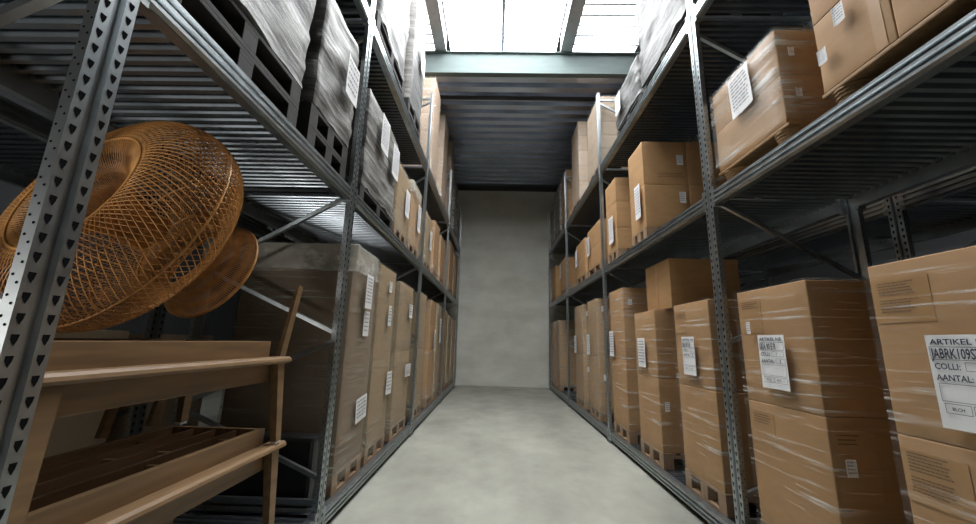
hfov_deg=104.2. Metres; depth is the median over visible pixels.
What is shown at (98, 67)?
rack
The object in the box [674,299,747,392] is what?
carton
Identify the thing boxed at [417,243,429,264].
carton
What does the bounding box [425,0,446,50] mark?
trim
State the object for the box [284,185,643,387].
wall
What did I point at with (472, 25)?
skylight window
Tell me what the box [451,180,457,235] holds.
load
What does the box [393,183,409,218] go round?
carton
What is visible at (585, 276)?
wooden pallet
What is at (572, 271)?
carton
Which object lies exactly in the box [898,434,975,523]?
carton
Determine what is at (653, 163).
carton
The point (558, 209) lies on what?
load
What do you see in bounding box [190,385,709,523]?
floor
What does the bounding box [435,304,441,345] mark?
carton
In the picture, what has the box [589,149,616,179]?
carton
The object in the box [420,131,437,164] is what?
carton
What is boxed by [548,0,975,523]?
rack
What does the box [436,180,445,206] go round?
carton
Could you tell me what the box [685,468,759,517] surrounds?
wooden pallet
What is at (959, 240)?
wall
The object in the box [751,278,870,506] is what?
wrap
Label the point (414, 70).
load
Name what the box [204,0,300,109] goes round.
wooden pallet
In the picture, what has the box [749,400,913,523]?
carton
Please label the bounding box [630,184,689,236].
carton
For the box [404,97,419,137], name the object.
wooden pallet
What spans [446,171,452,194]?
carton
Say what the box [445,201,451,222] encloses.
carton
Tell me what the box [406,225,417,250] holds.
carton
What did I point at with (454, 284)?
carton
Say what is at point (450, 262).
carton
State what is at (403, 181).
carton
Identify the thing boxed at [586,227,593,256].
carton
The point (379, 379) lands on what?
carton
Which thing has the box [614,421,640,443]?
wooden pallet
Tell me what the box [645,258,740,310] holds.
carton
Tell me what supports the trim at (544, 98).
attached to the wall at (503, 327)
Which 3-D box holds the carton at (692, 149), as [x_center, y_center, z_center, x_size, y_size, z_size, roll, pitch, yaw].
[2.525,-1.077,4.563,0.500,0.528,0.460,1,-12,1]
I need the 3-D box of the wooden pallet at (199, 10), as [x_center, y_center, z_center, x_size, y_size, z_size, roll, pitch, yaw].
[-1.519,-0.917,1.766,0.800,0.144,0.920,1,-12,1]
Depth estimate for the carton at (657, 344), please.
3.93 m
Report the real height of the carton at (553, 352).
0.798 m
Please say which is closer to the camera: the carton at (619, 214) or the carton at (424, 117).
the carton at (619, 214)
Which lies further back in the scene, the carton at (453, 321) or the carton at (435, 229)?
the carton at (453, 321)
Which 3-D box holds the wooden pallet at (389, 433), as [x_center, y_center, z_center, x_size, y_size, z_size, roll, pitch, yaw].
[-1.546,2.061,4.747,0.846,0.144,0.768,1,-12,1]
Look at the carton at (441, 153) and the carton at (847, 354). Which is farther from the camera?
the carton at (441, 153)
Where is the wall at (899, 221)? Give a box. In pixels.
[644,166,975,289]
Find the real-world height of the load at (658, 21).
1.542 m
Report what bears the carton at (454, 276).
on the carton at (454, 284)
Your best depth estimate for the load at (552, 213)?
11.19 m
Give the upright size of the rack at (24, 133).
5.360 m
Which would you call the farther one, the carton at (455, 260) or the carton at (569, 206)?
the carton at (455, 260)
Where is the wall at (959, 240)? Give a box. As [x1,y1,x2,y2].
[723,165,975,291]
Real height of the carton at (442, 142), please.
0.378 m
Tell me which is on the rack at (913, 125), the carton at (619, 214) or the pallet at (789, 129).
the pallet at (789, 129)
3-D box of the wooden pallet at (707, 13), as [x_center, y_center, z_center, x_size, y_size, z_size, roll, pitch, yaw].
[2.177,-2.033,3.841,0.800,0.144,1.080,1,-12,1]
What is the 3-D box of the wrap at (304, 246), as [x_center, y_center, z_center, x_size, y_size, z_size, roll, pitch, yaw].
[-1.590,0.812,3.324,0.972,1.860,0.670,1,-12,1]
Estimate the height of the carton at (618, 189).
0.358 m
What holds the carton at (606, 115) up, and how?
on the carton at (607, 128)
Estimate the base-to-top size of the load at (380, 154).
0.927 m
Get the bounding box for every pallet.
[177,0,297,127]
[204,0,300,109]
[261,184,392,230]
[296,102,347,165]
[296,123,345,179]
[325,453,360,497]
[341,10,404,94]
[346,23,403,98]
[360,434,383,465]
[384,416,404,441]
[392,225,405,245]
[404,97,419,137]
[405,403,420,419]
[406,241,417,256]
[407,107,419,140]
[417,258,429,270]
[421,394,431,407]
[430,269,436,278]
[431,389,437,400]
[444,380,448,388]
[556,382,576,390]
[576,273,587,284]
[577,396,589,409]
[588,261,607,276]
[589,167,627,183]
[590,405,613,421]
[608,248,626,262]
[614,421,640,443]
[617,92,642,136]
[632,226,658,246]
[641,439,684,469]
[643,12,782,92]
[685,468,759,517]
[719,122,811,179]
[823,0,975,104]
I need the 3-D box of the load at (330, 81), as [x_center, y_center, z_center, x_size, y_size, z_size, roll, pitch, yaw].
[-1.504,-1.383,2.771,0.947,0.882,0.648,1,-12,1]
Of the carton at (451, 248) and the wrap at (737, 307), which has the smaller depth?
the wrap at (737, 307)
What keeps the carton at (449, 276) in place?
on the wooden pallet
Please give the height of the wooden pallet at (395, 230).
0.144 m
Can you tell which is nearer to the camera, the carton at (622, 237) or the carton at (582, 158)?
the carton at (622, 237)
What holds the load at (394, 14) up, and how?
on the wooden pallet at (377, 18)
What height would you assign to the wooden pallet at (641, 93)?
0.144 m
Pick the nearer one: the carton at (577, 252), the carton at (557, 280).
the carton at (577, 252)
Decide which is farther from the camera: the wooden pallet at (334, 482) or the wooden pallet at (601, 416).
the wooden pallet at (601, 416)
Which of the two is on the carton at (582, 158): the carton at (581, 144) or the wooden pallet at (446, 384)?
the carton at (581, 144)
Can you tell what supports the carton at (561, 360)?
on the carton at (561, 373)
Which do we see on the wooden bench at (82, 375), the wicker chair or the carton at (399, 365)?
the wicker chair
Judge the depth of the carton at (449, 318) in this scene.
9.78 m
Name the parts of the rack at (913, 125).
upright post, upright post, upright post, upright post, upright post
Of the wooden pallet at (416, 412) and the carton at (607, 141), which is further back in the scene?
the carton at (607, 141)
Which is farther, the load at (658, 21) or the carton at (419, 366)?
the carton at (419, 366)
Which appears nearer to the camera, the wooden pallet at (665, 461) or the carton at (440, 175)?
the wooden pallet at (665, 461)
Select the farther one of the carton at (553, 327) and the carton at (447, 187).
the carton at (553, 327)
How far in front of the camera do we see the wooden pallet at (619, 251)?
5.23 m
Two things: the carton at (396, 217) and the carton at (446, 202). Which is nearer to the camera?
the carton at (396, 217)
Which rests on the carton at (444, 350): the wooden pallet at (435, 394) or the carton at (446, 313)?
the carton at (446, 313)
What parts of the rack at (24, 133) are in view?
upright post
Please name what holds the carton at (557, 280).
on the carton at (557, 288)
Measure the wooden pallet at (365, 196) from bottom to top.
0.144 m
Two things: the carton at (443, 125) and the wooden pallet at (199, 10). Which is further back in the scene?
the carton at (443, 125)
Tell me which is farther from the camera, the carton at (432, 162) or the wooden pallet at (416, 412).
the carton at (432, 162)
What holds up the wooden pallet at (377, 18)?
on the wooden pallet at (346, 23)
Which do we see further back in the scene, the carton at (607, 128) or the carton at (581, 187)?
the carton at (581, 187)
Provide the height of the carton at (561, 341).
0.398 m
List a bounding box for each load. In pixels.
[234,0,315,88]
[292,88,399,220]
[299,0,359,148]
[366,0,410,81]
[404,0,426,126]
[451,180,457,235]
[456,203,459,243]
[550,204,555,245]
[555,184,561,236]
[615,54,643,130]
[636,0,697,86]
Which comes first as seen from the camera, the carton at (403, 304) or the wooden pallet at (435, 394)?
the carton at (403, 304)
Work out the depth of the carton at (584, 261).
7.13 m
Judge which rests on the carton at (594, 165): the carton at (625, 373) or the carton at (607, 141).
the carton at (607, 141)
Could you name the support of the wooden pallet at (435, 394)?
on the rack at (98, 67)
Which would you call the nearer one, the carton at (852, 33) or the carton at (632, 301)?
the carton at (852, 33)
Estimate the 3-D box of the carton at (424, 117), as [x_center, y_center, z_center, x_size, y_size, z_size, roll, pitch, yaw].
[-1.370,-2.437,7.106,0.799,0.358,0.650,1,-12,1]
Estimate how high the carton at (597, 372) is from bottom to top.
0.818 m
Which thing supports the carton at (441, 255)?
on the carton at (440, 272)
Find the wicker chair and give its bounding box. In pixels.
[0,121,258,332]
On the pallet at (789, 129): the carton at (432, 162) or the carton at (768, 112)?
the carton at (768, 112)
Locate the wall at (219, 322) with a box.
[0,89,283,340]
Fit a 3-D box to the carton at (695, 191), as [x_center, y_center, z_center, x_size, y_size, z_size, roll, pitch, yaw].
[2.512,-0.573,4.457,0.498,0.498,0.459,1,-12,1]
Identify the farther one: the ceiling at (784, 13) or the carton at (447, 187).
the carton at (447, 187)
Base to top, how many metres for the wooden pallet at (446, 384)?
0.144 m
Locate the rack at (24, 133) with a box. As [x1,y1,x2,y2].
[0,95,298,437]
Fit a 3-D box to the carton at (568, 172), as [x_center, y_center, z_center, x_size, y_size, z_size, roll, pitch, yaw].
[2.314,-1.964,9.618,0.800,0.498,0.600,1,-12,1]
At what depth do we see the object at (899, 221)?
3.35 m
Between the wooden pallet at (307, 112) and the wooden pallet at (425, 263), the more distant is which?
the wooden pallet at (425, 263)
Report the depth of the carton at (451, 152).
9.54 m
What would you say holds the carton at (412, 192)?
on the carton at (414, 208)
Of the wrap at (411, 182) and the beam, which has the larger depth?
the beam
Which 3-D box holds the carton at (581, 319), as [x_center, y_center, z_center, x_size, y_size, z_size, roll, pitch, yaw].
[2.175,1.342,7.458,0.832,0.928,0.732,1,-12,1]
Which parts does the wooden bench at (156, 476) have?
rail, rail, leg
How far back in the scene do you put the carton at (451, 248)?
9.66 m
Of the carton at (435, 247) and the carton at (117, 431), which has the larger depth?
the carton at (435, 247)
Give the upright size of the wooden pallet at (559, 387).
0.144 m
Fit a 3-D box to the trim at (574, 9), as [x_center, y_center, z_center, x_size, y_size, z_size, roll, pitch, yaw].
[1.420,-5.466,1.889,0.230,0.455,11.500,1,-12,1]
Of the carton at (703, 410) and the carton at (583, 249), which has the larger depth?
the carton at (583, 249)
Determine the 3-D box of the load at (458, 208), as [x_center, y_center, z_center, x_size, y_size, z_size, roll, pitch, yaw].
[-1.292,-1.159,11.487,0.840,1.092,0.693,1,-12,1]
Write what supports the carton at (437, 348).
on the wooden pallet at (435, 394)
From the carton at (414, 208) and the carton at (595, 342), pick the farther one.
the carton at (595, 342)
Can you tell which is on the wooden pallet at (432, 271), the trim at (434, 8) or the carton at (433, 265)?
the carton at (433, 265)
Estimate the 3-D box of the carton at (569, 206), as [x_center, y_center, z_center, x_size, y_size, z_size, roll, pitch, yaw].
[2.292,-1.132,9.444,0.800,0.398,0.600,1,-12,1]
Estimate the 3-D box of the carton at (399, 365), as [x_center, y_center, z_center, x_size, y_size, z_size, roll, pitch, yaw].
[-1.520,1.570,4.850,0.882,0.858,0.759,1,-12,1]
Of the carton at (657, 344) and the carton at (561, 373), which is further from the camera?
the carton at (561, 373)
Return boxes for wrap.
[233,243,374,472]
[410,181,419,243]
[683,307,738,451]
[716,30,812,167]
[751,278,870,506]
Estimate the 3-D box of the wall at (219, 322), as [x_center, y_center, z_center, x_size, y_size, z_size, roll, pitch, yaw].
[-6.982,-2.066,3.226,0.200,7.600,19.200,1,-12,1]
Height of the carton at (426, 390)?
0.418 m
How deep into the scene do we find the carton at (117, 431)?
3.00 m
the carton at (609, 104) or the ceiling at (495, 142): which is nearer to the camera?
the carton at (609, 104)
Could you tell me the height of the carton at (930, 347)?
0.688 m
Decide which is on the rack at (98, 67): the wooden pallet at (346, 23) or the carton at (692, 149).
the wooden pallet at (346, 23)
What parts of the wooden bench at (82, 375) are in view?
leg, post, rail, post, rail, leg, rail, leg, post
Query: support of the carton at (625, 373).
on the wooden pallet at (631, 437)
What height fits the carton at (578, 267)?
0.338 m
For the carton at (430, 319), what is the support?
on the carton at (430, 332)
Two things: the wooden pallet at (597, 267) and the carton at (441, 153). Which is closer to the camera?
the wooden pallet at (597, 267)
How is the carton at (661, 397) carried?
on the wooden pallet at (665, 461)
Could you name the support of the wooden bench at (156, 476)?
on the rack at (98, 67)
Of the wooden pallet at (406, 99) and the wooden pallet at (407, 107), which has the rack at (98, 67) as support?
the wooden pallet at (407, 107)
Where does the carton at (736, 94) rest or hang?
on the carton at (768, 112)
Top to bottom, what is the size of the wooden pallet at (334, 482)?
0.144 m
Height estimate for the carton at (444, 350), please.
0.848 m
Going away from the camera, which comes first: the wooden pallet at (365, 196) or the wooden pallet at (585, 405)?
the wooden pallet at (365, 196)
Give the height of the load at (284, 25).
1.113 m
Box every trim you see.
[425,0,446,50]
[440,95,595,191]
[501,0,505,50]
[560,0,585,51]
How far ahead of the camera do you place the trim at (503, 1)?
7.17 m
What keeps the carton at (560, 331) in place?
on the carton at (561, 341)
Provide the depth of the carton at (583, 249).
7.25 m
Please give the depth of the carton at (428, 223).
6.45 m
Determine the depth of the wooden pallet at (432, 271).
7.27 m
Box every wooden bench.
[7,285,302,523]
[25,425,285,523]
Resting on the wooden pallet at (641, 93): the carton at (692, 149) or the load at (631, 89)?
the load at (631, 89)
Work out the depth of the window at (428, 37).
7.70 m
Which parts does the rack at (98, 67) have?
upright post, upright post, upright post, upright post, upright post, upright post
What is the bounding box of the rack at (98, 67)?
[0,0,461,523]
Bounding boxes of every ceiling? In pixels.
[424,76,716,186]
[783,12,810,15]
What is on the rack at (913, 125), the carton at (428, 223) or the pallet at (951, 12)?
the pallet at (951, 12)
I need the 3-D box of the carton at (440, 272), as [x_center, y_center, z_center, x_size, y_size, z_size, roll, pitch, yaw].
[-1.401,0.217,8.235,0.800,0.298,0.649,1,-12,1]
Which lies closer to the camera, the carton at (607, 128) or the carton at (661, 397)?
the carton at (661, 397)
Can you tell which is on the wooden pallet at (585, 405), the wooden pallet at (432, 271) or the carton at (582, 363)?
the carton at (582, 363)
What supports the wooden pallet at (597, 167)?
on the rack at (913, 125)
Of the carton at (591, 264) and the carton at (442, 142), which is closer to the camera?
the carton at (591, 264)
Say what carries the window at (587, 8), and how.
attached to the ceiling at (784, 13)
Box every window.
[424,0,434,50]
[443,0,565,51]
[572,0,638,51]
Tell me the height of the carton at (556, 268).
0.248 m
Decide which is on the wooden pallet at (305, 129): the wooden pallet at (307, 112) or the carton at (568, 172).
the wooden pallet at (307, 112)
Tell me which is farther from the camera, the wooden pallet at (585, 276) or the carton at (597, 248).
the wooden pallet at (585, 276)
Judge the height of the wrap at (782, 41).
0.622 m
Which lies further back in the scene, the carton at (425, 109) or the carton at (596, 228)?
the carton at (425, 109)
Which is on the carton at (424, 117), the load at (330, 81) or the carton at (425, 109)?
the carton at (425, 109)
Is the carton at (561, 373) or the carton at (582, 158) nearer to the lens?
the carton at (582, 158)
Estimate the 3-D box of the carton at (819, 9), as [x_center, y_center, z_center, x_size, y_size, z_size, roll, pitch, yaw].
[2.120,-1.516,1.877,0.800,0.498,0.362,1,-12,1]
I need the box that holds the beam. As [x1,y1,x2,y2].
[424,51,639,77]
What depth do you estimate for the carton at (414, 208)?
5.41 m
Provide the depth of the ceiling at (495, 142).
9.14 m
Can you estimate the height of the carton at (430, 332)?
0.479 m
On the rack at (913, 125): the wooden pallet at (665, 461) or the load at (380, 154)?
the wooden pallet at (665, 461)
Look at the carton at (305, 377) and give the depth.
3.09 m
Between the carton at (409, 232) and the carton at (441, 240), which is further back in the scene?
the carton at (441, 240)
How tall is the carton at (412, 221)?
0.437 m
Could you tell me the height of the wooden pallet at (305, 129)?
0.144 m
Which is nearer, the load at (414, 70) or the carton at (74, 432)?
the carton at (74, 432)
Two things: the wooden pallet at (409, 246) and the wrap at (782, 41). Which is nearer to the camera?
the wrap at (782, 41)
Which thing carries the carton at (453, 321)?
on the carton at (452, 349)
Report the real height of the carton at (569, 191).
0.398 m
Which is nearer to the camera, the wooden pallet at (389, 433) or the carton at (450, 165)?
the wooden pallet at (389, 433)
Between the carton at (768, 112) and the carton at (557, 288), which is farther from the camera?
the carton at (557, 288)
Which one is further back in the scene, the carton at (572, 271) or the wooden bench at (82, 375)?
the carton at (572, 271)
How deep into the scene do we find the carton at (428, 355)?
6.81 m
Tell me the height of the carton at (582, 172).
0.338 m
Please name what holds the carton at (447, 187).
on the carton at (446, 202)
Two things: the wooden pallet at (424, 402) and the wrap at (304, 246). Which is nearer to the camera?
the wrap at (304, 246)
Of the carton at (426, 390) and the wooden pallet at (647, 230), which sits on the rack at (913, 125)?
the wooden pallet at (647, 230)
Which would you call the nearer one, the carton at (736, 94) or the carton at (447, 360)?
the carton at (736, 94)
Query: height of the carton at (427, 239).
0.340 m
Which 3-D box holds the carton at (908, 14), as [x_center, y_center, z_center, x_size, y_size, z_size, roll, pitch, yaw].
[2.102,-1.150,1.430,0.800,0.398,0.361,1,-12,1]
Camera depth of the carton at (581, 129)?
8.02 m
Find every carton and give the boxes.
[44,330,129,457]
[106,333,212,441]
[220,244,377,475]
[361,263,395,448]
[384,351,410,427]
[390,281,412,351]
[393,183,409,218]
[393,204,406,237]
[395,163,409,194]
[401,150,436,182]
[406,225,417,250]
[406,349,423,408]
[407,205,421,236]
[409,183,420,206]
[409,195,418,220]
[410,292,426,348]
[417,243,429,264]
[418,229,431,251]
[420,113,438,147]
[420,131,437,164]
[420,211,431,235]
[421,95,439,130]
[421,372,432,398]
[422,349,433,373]
[423,78,440,113]
[424,324,435,350]
[425,300,436,325]
[430,238,438,258]
[430,253,437,273]
[431,220,439,244]
[432,346,439,392]
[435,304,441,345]
[436,163,445,190]
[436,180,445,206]
[437,147,446,174]
[437,263,443,280]
[438,130,447,157]
[438,249,444,267]
[438,347,445,386]
[439,115,448,142]
[439,235,444,254]
[440,310,447,347]
[443,271,451,290]
[444,240,453,260]
[444,256,452,275]
[444,347,449,382]
[445,186,452,208]
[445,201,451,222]
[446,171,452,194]
[446,315,451,346]
[447,156,453,177]
[448,141,454,164]
[449,348,453,378]
[450,319,454,348]
[452,266,456,282]
[452,279,456,295]
[453,254,457,269]
[551,322,555,350]
[552,351,555,381]
[553,266,559,276]
[553,274,560,285]
[554,285,560,296]
[555,320,575,336]
[556,336,573,351]
[556,352,575,368]
[556,367,576,384]
[559,257,576,290]
[562,170,572,195]
[562,189,572,211]
[562,204,572,226]
[571,121,587,149]
[572,136,587,164]
[572,151,588,179]
[572,166,588,192]
[573,182,588,207]
[574,305,587,354]
[575,244,580,267]
[576,260,580,278]
[576,354,589,400]
[580,238,586,258]
[581,255,587,275]
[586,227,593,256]
[587,96,614,131]
[587,299,611,356]
[588,109,616,143]
[588,122,617,156]
[588,135,616,167]
[588,247,594,270]
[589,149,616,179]
[589,356,613,411]
[593,219,606,245]
[594,240,607,264]
[605,177,629,211]
[606,201,631,244]
[607,227,631,254]
[609,288,647,359]
[612,358,640,430]
[628,142,687,219]
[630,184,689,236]
[635,310,678,378]
[638,374,684,453]
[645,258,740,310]
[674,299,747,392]
[680,384,758,495]
[685,142,727,185]
[688,185,733,206]
[713,30,821,133]
[716,75,836,171]
[737,280,894,418]
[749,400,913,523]
[808,0,839,26]
[814,0,898,93]
[868,246,975,449]
[891,0,949,37]
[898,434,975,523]
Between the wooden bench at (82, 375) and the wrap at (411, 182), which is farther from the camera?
the wrap at (411, 182)
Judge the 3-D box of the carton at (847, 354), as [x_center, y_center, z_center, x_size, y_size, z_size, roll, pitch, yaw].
[2.068,0.498,2.232,0.833,0.688,0.589,1,-12,1]
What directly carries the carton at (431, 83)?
on the carton at (425, 109)
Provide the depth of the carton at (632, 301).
4.93 m
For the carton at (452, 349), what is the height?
0.798 m
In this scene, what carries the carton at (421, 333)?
on the carton at (419, 366)

